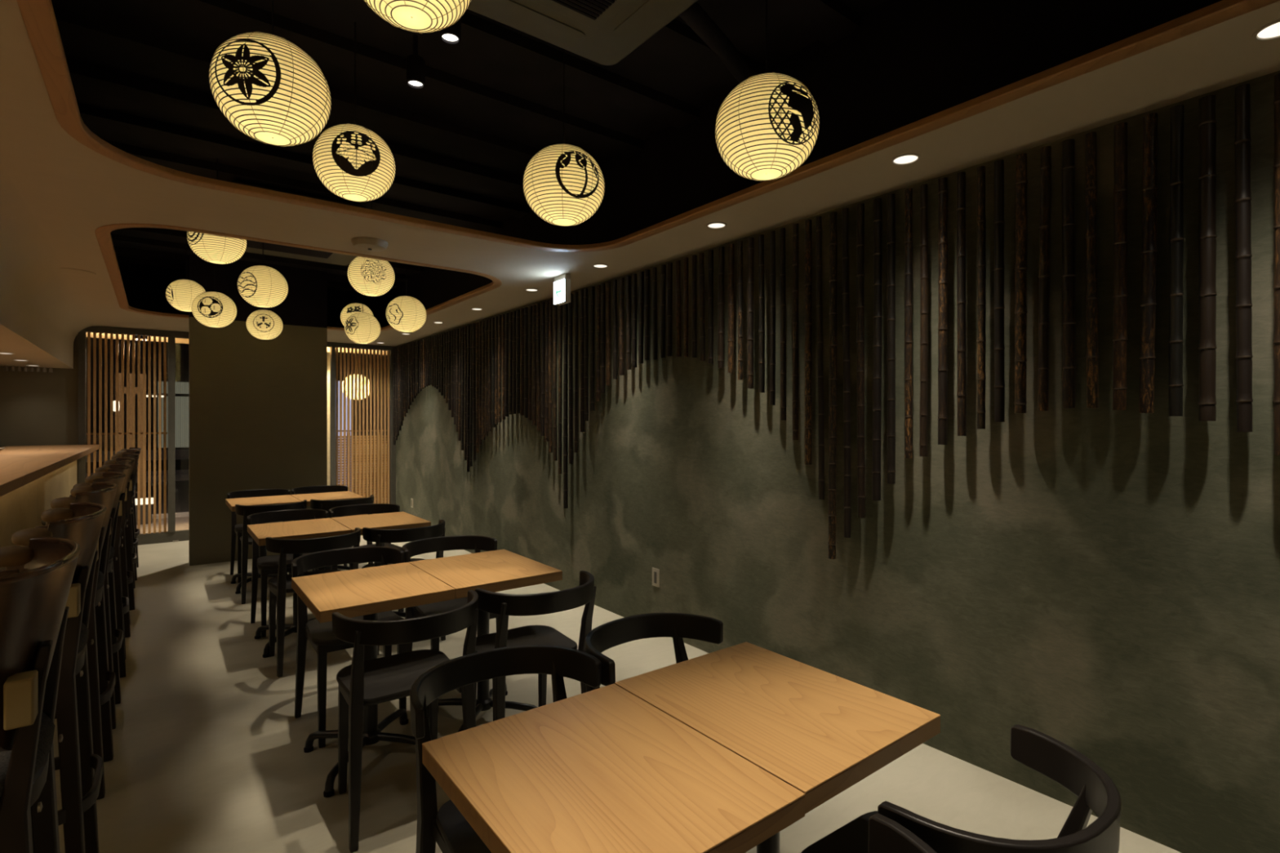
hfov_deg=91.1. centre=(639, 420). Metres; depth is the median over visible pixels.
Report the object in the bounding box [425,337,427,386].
bamboo pole
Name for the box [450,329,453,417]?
bamboo pole
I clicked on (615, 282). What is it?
bamboo pole
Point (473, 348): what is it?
bamboo pole
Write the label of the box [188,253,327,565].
wall
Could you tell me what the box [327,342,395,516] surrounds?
slatted screen
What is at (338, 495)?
dining table
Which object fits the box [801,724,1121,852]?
dining chair
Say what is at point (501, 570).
dining table
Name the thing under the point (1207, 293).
bamboo pole
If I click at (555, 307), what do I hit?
bamboo pole
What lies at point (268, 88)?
paper lantern
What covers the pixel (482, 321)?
bamboo pole
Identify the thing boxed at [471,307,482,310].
recessed light
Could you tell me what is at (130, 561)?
bar stool
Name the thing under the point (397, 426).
bamboo pole
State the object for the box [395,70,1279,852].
wall
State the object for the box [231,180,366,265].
air conditioner
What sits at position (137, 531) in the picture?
bar stool
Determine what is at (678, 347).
bamboo pole
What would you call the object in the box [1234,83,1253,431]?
bamboo pole
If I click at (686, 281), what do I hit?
bamboo pole
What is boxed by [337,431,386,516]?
slatted fence
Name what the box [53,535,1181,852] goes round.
floor
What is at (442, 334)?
bamboo pole
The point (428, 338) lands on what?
bamboo pole
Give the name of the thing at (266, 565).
dining chair
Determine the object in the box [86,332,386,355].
fascia
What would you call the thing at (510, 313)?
bamboo pole
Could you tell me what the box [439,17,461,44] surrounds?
ceiling spotlight
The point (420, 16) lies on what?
paper lantern
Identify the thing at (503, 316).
bamboo pole
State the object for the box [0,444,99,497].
countertop
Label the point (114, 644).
bar stool
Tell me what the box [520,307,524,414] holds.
bamboo pole
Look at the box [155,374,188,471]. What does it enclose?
shop window
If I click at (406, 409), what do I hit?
bamboo pole
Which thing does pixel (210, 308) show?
paper lantern
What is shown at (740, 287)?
bamboo pole
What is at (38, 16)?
trim
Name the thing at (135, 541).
bar stool
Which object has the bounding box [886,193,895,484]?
bamboo pole
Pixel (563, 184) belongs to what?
paper lantern
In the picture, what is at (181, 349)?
facade
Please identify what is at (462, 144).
ceiling
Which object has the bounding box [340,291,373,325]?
paper lantern
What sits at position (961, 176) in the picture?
bamboo pole
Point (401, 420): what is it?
bamboo pole
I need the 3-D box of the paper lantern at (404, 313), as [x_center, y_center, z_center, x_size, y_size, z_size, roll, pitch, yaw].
[-1.851,-1.151,4.979,0.304,0.897,0.304,0,0,17]
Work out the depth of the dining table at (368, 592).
2.59 m
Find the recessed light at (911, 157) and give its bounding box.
[890,152,920,164]
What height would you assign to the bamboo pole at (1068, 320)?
0.959 m
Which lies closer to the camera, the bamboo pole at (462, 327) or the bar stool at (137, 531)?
the bar stool at (137, 531)
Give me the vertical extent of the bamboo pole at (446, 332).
0.806 m
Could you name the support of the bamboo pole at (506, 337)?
attached to the wall at (1103, 582)
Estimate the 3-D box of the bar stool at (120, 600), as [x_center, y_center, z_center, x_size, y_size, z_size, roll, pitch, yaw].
[-3.078,0.828,3.444,0.456,1.143,0.504,0,0,-36]
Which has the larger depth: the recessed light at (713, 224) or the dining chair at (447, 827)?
the recessed light at (713, 224)
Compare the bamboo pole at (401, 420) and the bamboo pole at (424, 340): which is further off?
the bamboo pole at (401, 420)
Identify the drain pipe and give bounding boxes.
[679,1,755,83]
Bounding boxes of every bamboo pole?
[392,347,395,444]
[394,346,397,439]
[395,346,399,435]
[397,346,400,430]
[400,345,402,425]
[401,345,404,420]
[403,344,405,417]
[405,343,408,413]
[407,343,409,408]
[408,342,411,405]
[410,342,413,401]
[412,341,415,398]
[414,341,417,395]
[416,340,418,393]
[418,339,421,391]
[420,338,423,389]
[422,338,426,387]
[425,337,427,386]
[426,337,430,385]
[429,336,431,384]
[431,335,433,386]
[433,334,435,387]
[435,334,438,389]
[438,333,440,392]
[440,333,443,395]
[443,332,445,399]
[444,331,448,403]
[448,330,451,409]
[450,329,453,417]
[453,328,455,424]
[455,328,458,431]
[457,327,461,440]
[461,326,464,450]
[463,325,466,460]
[466,324,470,471]
[469,324,472,466]
[471,323,476,460]
[475,322,479,452]
[478,320,481,444]
[481,320,484,439]
[484,319,488,435]
[487,318,491,431]
[490,316,495,427]
[494,315,497,424]
[497,315,502,422]
[501,314,505,419]
[504,312,508,416]
[508,311,512,414]
[511,311,515,413]
[515,309,519,413]
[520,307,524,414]
[523,306,528,417]
[528,305,532,420]
[531,304,536,425]
[535,302,540,430]
[540,302,545,435]
[544,300,548,441]
[548,299,552,453]
[552,297,557,460]
[557,304,562,474]
[563,302,568,508]
[568,293,573,463]
[573,291,577,452]
[579,289,585,431]
[583,288,588,421]
[589,286,595,410]
[595,284,600,401]
[600,283,605,393]
[605,281,610,385]
[613,279,617,379]
[618,277,624,375]
[626,275,631,369]
[631,273,637,367]
[638,271,644,363]
[644,269,649,359]
[651,266,657,359]
[659,264,666,358]
[666,262,672,356]
[675,260,681,356]
[683,257,688,356]
[691,254,697,358]
[698,252,705,360]
[707,249,713,363]
[717,246,724,368]
[727,243,734,373]
[737,240,743,379]
[746,237,754,388]
[758,234,764,392]
[769,230,776,404]
[779,227,786,420]
[791,222,799,439]
[804,219,812,464]
[815,216,824,499]
[827,211,837,559]
[841,207,851,537]
[856,203,865,517]
[871,198,882,500]
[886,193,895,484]
[904,188,912,458]
[919,183,928,457]
[937,177,948,444]
[955,171,966,435]
[976,165,986,429]
[993,159,1004,422]
[1013,153,1027,413]
[1037,145,1051,410]
[1061,138,1075,408]
[1084,131,1098,408]
[1111,122,1128,409]
[1138,112,1158,413]
[1168,104,1184,416]
[1197,94,1217,421]
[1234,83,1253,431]
[1273,72,1279,455]
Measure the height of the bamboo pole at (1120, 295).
0.967 m
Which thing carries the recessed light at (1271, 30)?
in the ceiling at (71, 189)
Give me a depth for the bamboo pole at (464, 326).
6.64 m
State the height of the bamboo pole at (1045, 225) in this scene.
0.967 m
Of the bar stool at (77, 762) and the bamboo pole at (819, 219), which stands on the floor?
the bar stool at (77, 762)
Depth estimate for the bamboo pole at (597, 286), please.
4.63 m
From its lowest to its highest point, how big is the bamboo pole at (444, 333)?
0.754 m
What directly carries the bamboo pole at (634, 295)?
attached to the wall at (1103, 582)
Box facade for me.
[86,339,386,472]
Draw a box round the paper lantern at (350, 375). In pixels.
[342,374,368,399]
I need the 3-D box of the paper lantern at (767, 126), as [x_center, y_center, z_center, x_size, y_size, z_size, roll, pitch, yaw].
[0.376,-1.164,1.868,0.304,0.871,0.304,0,0,17]
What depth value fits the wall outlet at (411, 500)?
8.17 m
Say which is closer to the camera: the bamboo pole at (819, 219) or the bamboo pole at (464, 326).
the bamboo pole at (819, 219)
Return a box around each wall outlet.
[410,498,413,507]
[652,567,659,587]
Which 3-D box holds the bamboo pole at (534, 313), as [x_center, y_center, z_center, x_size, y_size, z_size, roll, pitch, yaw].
[-0.916,-0.482,5.441,0.044,1.042,0.039,0,0,-37]
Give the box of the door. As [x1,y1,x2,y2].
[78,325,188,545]
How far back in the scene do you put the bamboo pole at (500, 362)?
5.97 m
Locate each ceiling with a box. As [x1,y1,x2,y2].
[0,0,1279,346]
[51,0,886,292]
[118,0,1222,328]
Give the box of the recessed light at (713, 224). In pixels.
[706,222,726,228]
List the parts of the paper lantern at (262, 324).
lamp shade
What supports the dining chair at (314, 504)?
on the floor
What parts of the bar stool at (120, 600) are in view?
leg, leg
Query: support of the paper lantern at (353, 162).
hanging from the ceiling at (462, 144)
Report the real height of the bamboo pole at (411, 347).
0.763 m
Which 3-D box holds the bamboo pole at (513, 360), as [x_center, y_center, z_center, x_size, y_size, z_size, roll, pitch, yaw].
[-1.150,-0.532,5.744,0.038,0.942,0.038,0,0,-37]
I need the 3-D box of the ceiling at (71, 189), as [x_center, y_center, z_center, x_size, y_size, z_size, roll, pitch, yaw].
[-1.423,-1.050,3.604,3.130,0.030,10.650,0,0,-37]
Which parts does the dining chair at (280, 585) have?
leg, seat rail, leg, seat, backrest, leg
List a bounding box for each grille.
[246,240,332,258]
[531,0,632,28]
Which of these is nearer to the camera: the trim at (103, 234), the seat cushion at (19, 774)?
the seat cushion at (19, 774)
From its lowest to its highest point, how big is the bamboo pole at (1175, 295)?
0.989 m
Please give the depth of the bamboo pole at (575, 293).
4.88 m
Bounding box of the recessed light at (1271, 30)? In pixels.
[1252,18,1279,40]
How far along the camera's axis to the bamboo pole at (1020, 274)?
2.36 m
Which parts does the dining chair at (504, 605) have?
leg, leg, seat, backrest, leg, leg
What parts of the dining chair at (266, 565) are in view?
leg, leg, seat, backrest, seat rail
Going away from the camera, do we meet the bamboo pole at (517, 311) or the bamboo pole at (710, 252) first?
the bamboo pole at (710, 252)
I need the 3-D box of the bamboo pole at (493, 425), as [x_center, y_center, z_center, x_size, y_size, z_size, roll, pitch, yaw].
[-1.425,-0.469,6.104,0.044,1.069,0.041,0,0,-37]
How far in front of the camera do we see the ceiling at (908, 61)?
2.54 m
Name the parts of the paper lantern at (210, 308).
lamp shade, cord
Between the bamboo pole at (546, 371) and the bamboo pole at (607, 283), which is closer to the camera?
the bamboo pole at (607, 283)
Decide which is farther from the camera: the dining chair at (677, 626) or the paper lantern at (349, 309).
the paper lantern at (349, 309)
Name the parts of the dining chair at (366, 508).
leg, backrest, seat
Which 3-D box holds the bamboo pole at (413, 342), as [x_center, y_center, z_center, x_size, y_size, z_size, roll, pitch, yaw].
[-2.873,-0.644,7.989,0.038,0.718,0.033,0,0,-37]
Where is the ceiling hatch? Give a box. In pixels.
[57,267,96,275]
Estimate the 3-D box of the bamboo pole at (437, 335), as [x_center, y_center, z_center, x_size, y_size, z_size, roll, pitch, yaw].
[-2.359,-0.685,7.321,0.041,0.635,0.040,0,0,-37]
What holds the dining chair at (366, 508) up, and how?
on the floor
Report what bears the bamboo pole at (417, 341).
attached to the wall at (1103, 582)
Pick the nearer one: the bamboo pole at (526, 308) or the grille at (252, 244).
the grille at (252, 244)
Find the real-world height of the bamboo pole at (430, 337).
0.574 m
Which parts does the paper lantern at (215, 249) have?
lamp shade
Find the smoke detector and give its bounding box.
[351,236,387,251]
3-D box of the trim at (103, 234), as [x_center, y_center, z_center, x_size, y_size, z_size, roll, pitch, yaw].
[-2.917,-1.042,5.293,2.365,0.029,3.650,0,0,-37]
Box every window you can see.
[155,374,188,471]
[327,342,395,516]
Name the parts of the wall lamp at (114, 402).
cord, lamp shade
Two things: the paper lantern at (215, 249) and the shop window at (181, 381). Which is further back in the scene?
the shop window at (181, 381)
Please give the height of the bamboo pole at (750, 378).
0.827 m
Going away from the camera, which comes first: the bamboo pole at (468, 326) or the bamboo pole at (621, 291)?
the bamboo pole at (621, 291)
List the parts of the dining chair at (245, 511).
leg, seat, backrest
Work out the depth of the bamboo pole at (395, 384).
8.58 m
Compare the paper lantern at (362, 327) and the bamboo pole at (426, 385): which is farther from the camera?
the bamboo pole at (426, 385)
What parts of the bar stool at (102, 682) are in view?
leg, leg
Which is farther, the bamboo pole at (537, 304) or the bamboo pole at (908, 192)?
the bamboo pole at (537, 304)
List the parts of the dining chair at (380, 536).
leg, seat, backrest, leg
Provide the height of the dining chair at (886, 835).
0.752 m
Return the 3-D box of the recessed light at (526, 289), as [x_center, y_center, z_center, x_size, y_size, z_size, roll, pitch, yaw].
[-0.856,-1.032,4.968,0.109,0.005,0.109,0,0,-37]
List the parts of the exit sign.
lit panel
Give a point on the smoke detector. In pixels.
(363, 243)
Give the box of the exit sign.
[554,273,570,305]
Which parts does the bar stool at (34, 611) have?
arm panel, leg, leg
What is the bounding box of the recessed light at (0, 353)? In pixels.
[0,352,15,354]
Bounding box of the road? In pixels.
[86,470,386,514]
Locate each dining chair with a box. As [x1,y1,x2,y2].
[226,488,290,582]
[235,499,306,604]
[247,508,328,637]
[265,527,360,677]
[291,485,348,572]
[291,546,406,748]
[310,494,373,571]
[328,503,404,611]
[332,590,478,852]
[361,520,445,655]
[402,535,499,652]
[409,644,601,852]
[474,570,596,721]
[582,612,723,692]
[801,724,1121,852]
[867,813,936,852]
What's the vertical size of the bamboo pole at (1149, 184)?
0.978 m
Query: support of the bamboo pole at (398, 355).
attached to the wall at (1103, 582)
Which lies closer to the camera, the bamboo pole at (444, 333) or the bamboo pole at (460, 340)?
the bamboo pole at (460, 340)
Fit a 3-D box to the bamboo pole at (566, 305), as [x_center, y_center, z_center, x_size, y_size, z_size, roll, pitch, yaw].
[-0.594,-0.151,5.019,0.038,1.703,0.042,0,0,17]
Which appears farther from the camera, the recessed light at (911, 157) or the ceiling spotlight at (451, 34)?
the recessed light at (911, 157)
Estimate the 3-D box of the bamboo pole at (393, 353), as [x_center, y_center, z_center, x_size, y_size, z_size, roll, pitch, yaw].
[-3.385,-0.333,8.657,0.039,1.340,0.043,0,0,-37]
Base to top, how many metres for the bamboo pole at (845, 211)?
1.555 m
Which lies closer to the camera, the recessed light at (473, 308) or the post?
the recessed light at (473, 308)
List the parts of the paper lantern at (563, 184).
lamp shade, cord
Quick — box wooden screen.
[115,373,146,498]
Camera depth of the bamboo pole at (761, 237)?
3.38 m
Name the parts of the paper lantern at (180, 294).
lamp shade, cord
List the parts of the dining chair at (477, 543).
leg, seat rail, leg, backrest, seat, leg, seat rail, leg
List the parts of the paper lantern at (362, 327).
lamp shade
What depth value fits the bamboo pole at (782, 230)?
3.26 m
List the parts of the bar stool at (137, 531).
leg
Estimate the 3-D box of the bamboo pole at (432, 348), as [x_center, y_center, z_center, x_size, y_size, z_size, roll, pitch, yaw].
[-2.453,-0.706,7.444,0.041,0.594,0.039,0,0,-37]
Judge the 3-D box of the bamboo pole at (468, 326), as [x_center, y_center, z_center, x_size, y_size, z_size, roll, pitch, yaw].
[-1.801,-0.234,6.594,0.036,1.538,0.040,0,0,17]
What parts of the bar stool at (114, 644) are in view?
leg, leg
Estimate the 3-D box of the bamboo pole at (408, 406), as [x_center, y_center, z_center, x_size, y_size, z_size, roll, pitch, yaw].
[-3.009,-0.576,8.174,0.035,0.854,0.033,0,0,-37]
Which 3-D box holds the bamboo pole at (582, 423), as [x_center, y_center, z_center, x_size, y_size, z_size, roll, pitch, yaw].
[-0.443,-0.458,4.822,0.045,1.091,0.042,0,0,-37]
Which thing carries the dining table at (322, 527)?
on the floor
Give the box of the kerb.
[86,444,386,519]
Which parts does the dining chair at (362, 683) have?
leg, seat rail, leg, seat, backrest, leg, seat rail, leg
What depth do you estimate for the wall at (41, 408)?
6.58 m
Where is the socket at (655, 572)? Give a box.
[653,571,656,583]
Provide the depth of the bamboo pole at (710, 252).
3.69 m
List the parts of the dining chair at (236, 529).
leg, leg, seat, backrest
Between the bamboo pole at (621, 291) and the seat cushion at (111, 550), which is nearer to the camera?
the seat cushion at (111, 550)
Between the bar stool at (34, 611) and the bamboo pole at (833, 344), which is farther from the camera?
the bamboo pole at (833, 344)
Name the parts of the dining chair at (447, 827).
leg, seat rail, seat, backrest, leg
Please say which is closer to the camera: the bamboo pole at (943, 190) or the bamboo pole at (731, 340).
the bamboo pole at (943, 190)
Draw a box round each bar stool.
[0,471,125,729]
[0,537,80,852]
[5,502,106,852]
[41,457,135,637]
[45,482,118,799]
[91,464,131,678]
[110,453,138,610]
[112,449,140,588]
[116,447,141,568]
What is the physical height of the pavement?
0.080 m
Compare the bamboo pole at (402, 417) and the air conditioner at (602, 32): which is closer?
the air conditioner at (602, 32)
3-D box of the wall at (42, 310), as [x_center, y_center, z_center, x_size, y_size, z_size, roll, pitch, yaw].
[-3.339,-0.811,2.133,1.700,0.508,10.650,0,0,-37]
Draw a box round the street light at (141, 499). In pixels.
[134,497,153,524]
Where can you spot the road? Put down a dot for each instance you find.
(181, 486)
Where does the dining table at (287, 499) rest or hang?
on the floor
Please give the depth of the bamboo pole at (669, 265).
3.98 m
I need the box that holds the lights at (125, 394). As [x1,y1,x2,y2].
[124,393,188,448]
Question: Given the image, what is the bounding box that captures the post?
[327,352,329,485]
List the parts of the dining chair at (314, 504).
backrest, leg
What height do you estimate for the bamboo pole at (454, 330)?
1.046 m
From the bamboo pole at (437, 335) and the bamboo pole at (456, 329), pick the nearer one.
the bamboo pole at (456, 329)
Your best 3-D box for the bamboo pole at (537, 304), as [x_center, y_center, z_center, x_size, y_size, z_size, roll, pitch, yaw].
[-0.871,-0.459,5.379,0.044,1.087,0.039,0,0,-37]
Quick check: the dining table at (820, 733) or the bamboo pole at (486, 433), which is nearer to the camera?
the dining table at (820, 733)
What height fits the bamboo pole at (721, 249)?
0.699 m
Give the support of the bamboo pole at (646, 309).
attached to the wall at (1103, 582)
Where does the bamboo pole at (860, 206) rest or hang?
attached to the wall at (1103, 582)
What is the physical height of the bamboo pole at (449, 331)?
0.886 m
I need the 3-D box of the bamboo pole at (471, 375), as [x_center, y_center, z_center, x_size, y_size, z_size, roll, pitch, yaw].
[-1.753,-0.264,6.531,0.032,1.478,0.042,0,0,16]
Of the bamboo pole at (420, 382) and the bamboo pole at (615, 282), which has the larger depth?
the bamboo pole at (420, 382)
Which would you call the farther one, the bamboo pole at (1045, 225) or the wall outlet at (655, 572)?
the wall outlet at (655, 572)
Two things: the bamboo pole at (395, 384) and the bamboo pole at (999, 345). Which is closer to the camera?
the bamboo pole at (999, 345)
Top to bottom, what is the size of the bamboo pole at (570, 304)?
1.343 m
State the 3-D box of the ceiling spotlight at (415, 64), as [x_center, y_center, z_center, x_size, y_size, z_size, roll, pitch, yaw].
[-0.932,-1.498,2.610,0.076,0.204,0.076,0,0,-37]
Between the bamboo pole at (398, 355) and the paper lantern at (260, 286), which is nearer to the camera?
the paper lantern at (260, 286)
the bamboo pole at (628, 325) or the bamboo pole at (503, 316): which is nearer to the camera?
the bamboo pole at (628, 325)
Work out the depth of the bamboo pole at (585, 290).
4.77 m
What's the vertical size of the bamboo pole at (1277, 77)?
1.103 m
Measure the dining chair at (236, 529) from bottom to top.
0.752 m
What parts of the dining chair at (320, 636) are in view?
leg, seat rail, leg, seat rail, backrest, seat, leg, leg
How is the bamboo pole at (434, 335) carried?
attached to the wall at (1103, 582)
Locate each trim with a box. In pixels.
[16,0,1279,252]
[94,222,502,331]
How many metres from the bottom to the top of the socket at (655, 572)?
0.076 m
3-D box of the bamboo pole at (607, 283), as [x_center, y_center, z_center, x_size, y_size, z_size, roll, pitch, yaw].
[-0.230,-0.628,4.548,0.038,0.749,0.036,0,0,-37]
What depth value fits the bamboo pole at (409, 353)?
8.10 m
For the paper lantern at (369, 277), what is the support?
hanging from the ceiling at (462, 144)
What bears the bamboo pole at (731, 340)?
attached to the wall at (1103, 582)
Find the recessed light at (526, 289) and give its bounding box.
[524,288,538,291]
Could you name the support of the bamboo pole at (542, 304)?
attached to the wall at (1103, 582)
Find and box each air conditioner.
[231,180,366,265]
[467,0,697,65]
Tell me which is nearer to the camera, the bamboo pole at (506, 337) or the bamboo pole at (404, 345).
the bamboo pole at (506, 337)
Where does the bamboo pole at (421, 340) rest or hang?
attached to the wall at (1103, 582)
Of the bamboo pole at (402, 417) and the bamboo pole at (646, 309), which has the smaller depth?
the bamboo pole at (646, 309)
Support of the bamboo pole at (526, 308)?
attached to the wall at (1103, 582)
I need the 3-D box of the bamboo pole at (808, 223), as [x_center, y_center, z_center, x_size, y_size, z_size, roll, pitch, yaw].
[0.844,-0.392,3.149,0.042,1.223,0.040,0,0,-37]
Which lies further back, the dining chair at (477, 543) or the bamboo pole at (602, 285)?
the bamboo pole at (602, 285)
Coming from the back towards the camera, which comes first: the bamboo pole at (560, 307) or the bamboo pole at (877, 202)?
the bamboo pole at (560, 307)
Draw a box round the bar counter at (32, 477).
[0,444,99,547]
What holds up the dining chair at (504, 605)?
on the floor
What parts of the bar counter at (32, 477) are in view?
panel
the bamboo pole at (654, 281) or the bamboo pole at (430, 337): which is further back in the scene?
the bamboo pole at (430, 337)
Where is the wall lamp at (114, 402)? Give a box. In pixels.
[113,341,119,411]
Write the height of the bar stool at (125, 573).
1.143 m
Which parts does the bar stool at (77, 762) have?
arm panel, arm panel, leg, leg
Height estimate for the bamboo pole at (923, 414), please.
1.156 m
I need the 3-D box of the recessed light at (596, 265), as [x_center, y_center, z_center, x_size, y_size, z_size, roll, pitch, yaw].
[-0.264,-1.032,4.196,0.109,0.005,0.109,0,0,-37]
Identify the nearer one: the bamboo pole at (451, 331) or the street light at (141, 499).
the bamboo pole at (451, 331)
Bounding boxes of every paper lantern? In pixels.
[165,243,205,311]
[186,158,246,264]
[191,263,236,327]
[208,0,331,146]
[236,242,288,307]
[245,254,283,339]
[312,22,395,202]
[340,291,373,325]
[342,374,368,399]
[344,294,380,344]
[346,200,395,296]
[363,0,471,33]
[385,263,426,332]
[522,48,604,226]
[715,0,819,181]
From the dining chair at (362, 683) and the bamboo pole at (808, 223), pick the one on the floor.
the dining chair at (362, 683)
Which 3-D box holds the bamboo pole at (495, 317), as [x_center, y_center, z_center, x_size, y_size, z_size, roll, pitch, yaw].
[-1.383,-0.483,6.051,0.036,1.041,0.038,0,0,-37]
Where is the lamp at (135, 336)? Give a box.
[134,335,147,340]
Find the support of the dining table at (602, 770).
on the floor
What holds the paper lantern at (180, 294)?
hanging from the ceiling at (462, 144)
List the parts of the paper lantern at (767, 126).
cord, lamp shade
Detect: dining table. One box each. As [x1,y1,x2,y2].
[225,494,302,594]
[247,517,351,657]
[290,491,364,569]
[291,562,454,797]
[330,511,431,617]
[408,549,562,732]
[422,684,804,852]
[614,641,940,852]
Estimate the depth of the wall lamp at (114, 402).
8.45 m
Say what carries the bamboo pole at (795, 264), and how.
attached to the wall at (1103, 582)
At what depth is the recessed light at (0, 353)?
5.20 m
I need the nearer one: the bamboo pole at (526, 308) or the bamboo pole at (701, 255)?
the bamboo pole at (701, 255)
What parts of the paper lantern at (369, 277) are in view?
lamp shade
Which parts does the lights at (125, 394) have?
post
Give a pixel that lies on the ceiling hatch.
(62, 270)
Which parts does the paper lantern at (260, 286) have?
lamp shade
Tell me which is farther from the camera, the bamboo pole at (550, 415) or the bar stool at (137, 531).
the bar stool at (137, 531)
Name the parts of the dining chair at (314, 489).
backrest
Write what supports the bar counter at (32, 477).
on the floor
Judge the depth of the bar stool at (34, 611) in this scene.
1.10 m
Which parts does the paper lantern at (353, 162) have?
lamp shade, cord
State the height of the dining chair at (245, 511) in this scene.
0.752 m
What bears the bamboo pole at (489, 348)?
attached to the wall at (1103, 582)
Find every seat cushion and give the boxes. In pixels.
[0,546,115,571]
[0,711,54,797]
[41,511,127,525]
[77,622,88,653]
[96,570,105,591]
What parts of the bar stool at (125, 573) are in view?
leg, leg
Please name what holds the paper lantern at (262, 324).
hanging from the ceiling at (462, 144)
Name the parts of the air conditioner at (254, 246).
panel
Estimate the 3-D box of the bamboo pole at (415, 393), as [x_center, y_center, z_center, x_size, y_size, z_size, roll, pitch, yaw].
[-2.824,-0.660,7.927,0.034,0.686,0.034,0,0,-37]
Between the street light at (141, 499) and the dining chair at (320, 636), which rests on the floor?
the dining chair at (320, 636)
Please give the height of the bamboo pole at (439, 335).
0.675 m
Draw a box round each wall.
[0,161,99,368]
[0,325,394,484]
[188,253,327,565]
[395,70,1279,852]
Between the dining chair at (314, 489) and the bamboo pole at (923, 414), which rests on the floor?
the dining chair at (314, 489)
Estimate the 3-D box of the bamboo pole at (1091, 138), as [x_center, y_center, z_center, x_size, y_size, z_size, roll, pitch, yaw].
[1.577,-0.523,2.194,0.040,0.960,0.040,0,0,-37]
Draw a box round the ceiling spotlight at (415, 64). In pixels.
[405,34,425,88]
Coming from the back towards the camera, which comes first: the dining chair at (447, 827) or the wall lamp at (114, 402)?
the wall lamp at (114, 402)
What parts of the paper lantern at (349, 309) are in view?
lamp shade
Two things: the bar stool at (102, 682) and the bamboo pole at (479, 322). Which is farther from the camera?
the bamboo pole at (479, 322)
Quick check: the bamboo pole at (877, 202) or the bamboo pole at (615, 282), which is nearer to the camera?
the bamboo pole at (877, 202)
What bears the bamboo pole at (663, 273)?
attached to the wall at (1103, 582)
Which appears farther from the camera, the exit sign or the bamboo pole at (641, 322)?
the exit sign
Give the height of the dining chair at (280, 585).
0.752 m
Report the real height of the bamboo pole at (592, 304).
0.929 m
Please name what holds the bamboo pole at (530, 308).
attached to the wall at (1103, 582)
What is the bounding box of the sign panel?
[337,381,351,491]
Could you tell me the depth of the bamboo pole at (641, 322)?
4.22 m
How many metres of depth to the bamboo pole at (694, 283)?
3.80 m
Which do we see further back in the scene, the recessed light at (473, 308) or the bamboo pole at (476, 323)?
the bamboo pole at (476, 323)
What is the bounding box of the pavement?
[136,516,188,533]
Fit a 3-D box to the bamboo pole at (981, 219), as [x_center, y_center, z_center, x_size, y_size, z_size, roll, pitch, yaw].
[1.351,-0.485,2.486,0.034,1.036,0.032,0,0,-37]
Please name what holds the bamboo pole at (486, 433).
attached to the wall at (1103, 582)
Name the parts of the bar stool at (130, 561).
leg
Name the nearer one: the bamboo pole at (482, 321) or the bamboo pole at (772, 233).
the bamboo pole at (772, 233)
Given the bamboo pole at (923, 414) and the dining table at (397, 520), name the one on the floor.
the dining table at (397, 520)
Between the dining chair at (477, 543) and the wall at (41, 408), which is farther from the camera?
the wall at (41, 408)
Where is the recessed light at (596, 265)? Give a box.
[592,263,608,267]
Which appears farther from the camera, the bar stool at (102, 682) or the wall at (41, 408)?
the wall at (41, 408)
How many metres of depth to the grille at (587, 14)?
1.98 m
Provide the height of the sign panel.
2.070 m
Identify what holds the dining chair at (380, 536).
on the floor
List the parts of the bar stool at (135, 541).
leg, leg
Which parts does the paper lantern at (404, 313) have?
lamp shade, cord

